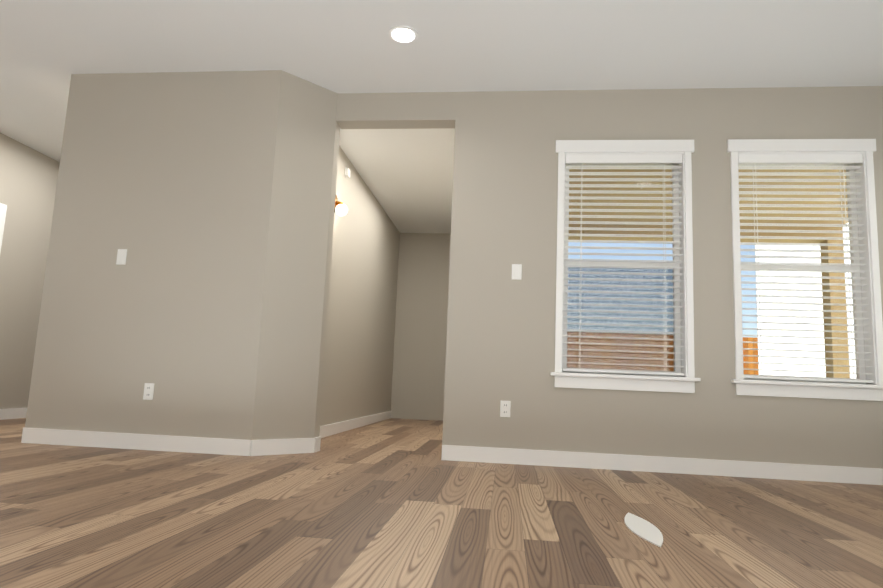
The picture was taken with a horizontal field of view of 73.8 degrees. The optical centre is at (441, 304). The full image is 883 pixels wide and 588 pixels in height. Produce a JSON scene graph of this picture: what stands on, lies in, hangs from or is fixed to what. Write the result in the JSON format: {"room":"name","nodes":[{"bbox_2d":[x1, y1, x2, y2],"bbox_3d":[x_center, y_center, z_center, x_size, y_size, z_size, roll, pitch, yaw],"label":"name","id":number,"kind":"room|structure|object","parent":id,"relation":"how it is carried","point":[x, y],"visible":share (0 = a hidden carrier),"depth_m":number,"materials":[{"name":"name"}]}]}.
{"room":"empty living room","nodes":[
{"label":"empty living room","id":0,"kind":"room"},
{"bbox_2d":[0,133,55,408],"bbox_3d":[-4.298,-0.147,6.715,0.150,2.775,5.230,2,-8,6],"label":"wall","id":1,"kind":"structure","parent":0,"point":[25,172],"depth_m":5.99,"materials":[{"name":"beige paint"}]},
{"bbox_2d":[0,203,6,252],"bbox_3d":[-4.463,-0.011,5.212,0.166,2.100,0.940,2,-8,6],"label":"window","id":2,"kind":"structure","parent":1,"relation":"attached to","point":[3,208],"depth_m":5.75,"materials":[{"name":"white"}]},
{"bbox_2d":[0,408,26,419],"bbox_3d":[-4.194,1.276,7.248,0.013,0.105,3.475,2,-8,6],"label":"baseboard","id":3,"kind":"structure","parent":1,"relation":"attached to","point":[11,413],"depth_m":5.94,"materials":[{"name":"white wood"}]},
{"bbox_2d":[24,70,307,439],"bbox_3d":[-2.026,-0.354,4.413,1.730,2.775,0.350,2,-8,6],"label":"wall","id":4,"kind":"structure","parent":0,"point":[256,286],"depth_m":4.24,"materials":[{"name":"beige paint"}]},
{"bbox_2d":[116,249,126,264],"bbox_3d":[-2.321,-0.350,4.262,0.072,0.115,0.010,2,-8,6],"label":"light switch","id":5,"kind":"object","parent":4,"relation":"attached to","point":[121,256],"visible":1,"depth_m":4.26,"materials":[{"name":"white plastic"}]},
{"bbox_2d":[21,427,255,455],"bbox_3d":[-2.111,0.943,4.061,1.670,0.105,0.013,2,-8,6],"label":"baseboard","id":6,"kind":"structure","parent":4,"relation":"attached to","point":[222,446],"depth_m":4.05,"materials":[{"name":"white wood"}]},
{"bbox_2d":[143,383,153,399],"bbox_3d":[-2.045,0.604,4.102,0.072,0.115,0.009,2,-8,6],"label":"electrical outlet","id":7,"kind":"object","parent":4,"relation":"attached to","point":[148,391],"visible":1,"depth_m":4.10,"materials":[{"name":"white plastic"}]},
{"bbox_2d":[280,98,399,438],"bbox_3d":[-1.771,-0.031,6.788,1.740,2.775,4.170,2,-8,6],"label":"wall","id":8,"kind":"structure","parent":0,"point":[346,280],"depth_m":5.73,"materials":[{"name":"beige paint"}]},
{"bbox_2d":[256,411,391,455],"bbox_3d":[-0.872,1.288,6.276,0.333,0.105,4.670,2,-8,6],"label":"baseboard","id":9,"kind":"structure","parent":8,"relation":"attached to","point":[297,445],"depth_m":4.26,"materials":[{"name":"white wood"}]},
{"bbox_2d":[334,195,346,215],"bbox_3d":[-0.954,-0.946,5.562,0.130,0.205,0.170,2,-8,6],"label":"sconce","id":10,"kind":"object","parent":8,"relation":"attached to","point":[340,209],"visible":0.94,"depth_m":5.53,"materials":[{"name":"gold metal"}]},
{"bbox_2d":[345,167,350,178],"bbox_3d":[-0.947,-1.335,5.943,0.034,0.090,0.090,2,-8,6],"label":"sensor","id":11,"kind":"object","parent":8,"relation":"attached to","point":[347,173],"visible":1,"depth_m":5.91,"materials":[{"name":"white plastic"}]},
{"bbox_2d":[0,418,882,587],"bbox_3d":[-1.810,1.046,3.960,10.635,0.100,9.800,2,-8,6],"label":"floor","id":12,"kind":"structure","parent":0,"point":[394,503],"depth_m":2.31,"materials":[{"name":"brown wood"}]},
{"bbox_2d":[624,512,662,547],"bbox_3d":[0.803,0.890,2.346,0.116,0.006,0.556,2,-8,6],"label":"cover plate","id":13,"kind":"object","parent":12,"relation":"on","point":[642,528],"visible":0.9,"depth_m":2.31,"materials":[{"name":"white plastic"}]},
{"bbox_2d":[0,0,882,233],"bbox_3d":[-1.690,-1.802,4.336,10.635,0.100,9.800,2,-8,6],"label":"ceiling","id":14,"kind":"structure","parent":0,"point":[48,48],"depth_m":3.98,"materials":[{"name":"white paint"}]},
{"bbox_2d":[388,25,417,43],"bbox_3d":[-0.248,-1.753,3.816,0.194,0.010,0.194,2,-8,6],"label":"recessed light","id":15,"kind":"object","parent":14,"relation":"in","point":[402,34],"visible":1,"depth_m":3.80,"materials":[{"name":"white"}]},
{"bbox_2d":[392,230,491,421],"bbox_3d":[-1.634,0.260,8.946,4.663,2.775,0.150,2,-8,6],"label":"wall","id":16,"kind":"structure","parent":0,"point":[422,308],"depth_m":8.71,"materials":[{"name":"beige paint"}]},
{"bbox_2d":[442,98,491,445],"bbox_3d":[0.374,0.030,6.560,0.150,2.775,4.140,2,-8,6],"label":"wall","id":17,"kind":"structure","parent":0,"point":[470,244],"depth_m":4.33,"materials":[{"name":"beige paint"}]},
{"bbox_2d":[500,400,510,416],"bbox_3d":[0.454,0.738,4.176,0.072,0.115,0.009,2,-8,6],"label":"electrical outlet","id":18,"kind":"object","parent":17,"relation":"attached to","point":[505,406],"visible":1,"depth_m":4.17,"materials":[{"name":"white plastic"}]},
{"bbox_2d":[512,264,521,279],"bbox_3d":[0.550,-0.242,4.299,0.072,0.115,0.010,2,-8,6],"label":"light switch","id":19,"kind":"object","parent":17,"relation":"attached to","point":[516,271],"visible":1,"depth_m":4.30,"materials":[{"name":"white plastic"}]},
{"bbox_2d":[550,140,700,392],"bbox_3d":[1.315,-0.302,4.277,1.010,1.825,0.195,2,-8,6],"label":"window unit","id":20,"kind":"structure","parent":17,"relation":"in","point":[638,355],"depth_m":4.28,"materials":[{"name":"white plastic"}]},
{"bbox_2d":[562,154,683,375],"bbox_3d":[1.314,-0.313,4.268,0.836,1.609,0.066,2,-8,6],"label":"window blind","id":21,"kind":"object","parent":20,"relation":"attached to","point":[623,158],"visible":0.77,"depth_m":4.29,"materials":[{"name":"white plastic"}]},
{"bbox_2d":[441,445,882,484],"bbox_3d":[1.679,1.094,3.992,3.377,0.105,0.013,2,-8,6],"label":"baseboard","id":22,"kind":"structure","parent":17,"relation":"attached to","point":[733,468],"depth_m":4.00,"materials":[{"name":"white wood"}]},
{"bbox_2d":[727,139,882,400],"bbox_3d":[2.532,-0.269,4.139,1.010,1.825,0.195,2,-8,6],"label":"window unit","id":23,"kind":"structure","parent":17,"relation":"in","point":[860,369],"depth_m":4.12,"materials":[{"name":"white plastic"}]},
{"bbox_2d":[738,154,872,382],"bbox_3d":[2.531,-0.280,4.130,0.836,1.609,0.066,2,-8,6],"label":"window blind","id":24,"kind":"object","parent":23,"relation":"attached to","point":[800,158],"visible":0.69,"depth_m":4.15,"materials":[{"name":"white plastic"}]},
{"label":"outside","id":25,"kind":"structure","parent":0,"visible":0},
{"bbox_3d":[3.510,2.276,10.063,120.000,0.200,100.000,2,-8,6],"label":"ground","id":26,"kind":"structure","parent":25,"visible":0},
{"bbox_2d":[567,332,757,374],"bbox_3d":[2.218,-0.560,-2.048,60.000,2.150,35.100,2,-8,6],"label":"fence","id":27,"kind":"object","parent":26,"relation":"on","point":[752,345],"depth_m":15.12,"materials":[{"name":"brown wood"}]},
{"bbox_2d":[568,169,849,377],"bbox_3d":[2.461,-0.089,6.049,3.810,3.350,3.570,2,-8,6],"label":"porch","id":28,"kind":"structure","parent":26,"relation":"on","point":[829,355],"depth_m":6.35,"materials":[{"name":"beige wood"}]},
{"bbox_2d":[755,223,855,378],"bbox_3d":[4.419,-0.644,4.271,0.050,4.150,10.000,2,-8,6],"label":"panel","id":29,"kind":"object","parent":26,"relation":"on","point":[778,360],"depth_m":8.00,"materials":[{"name":"white"}]}
]}

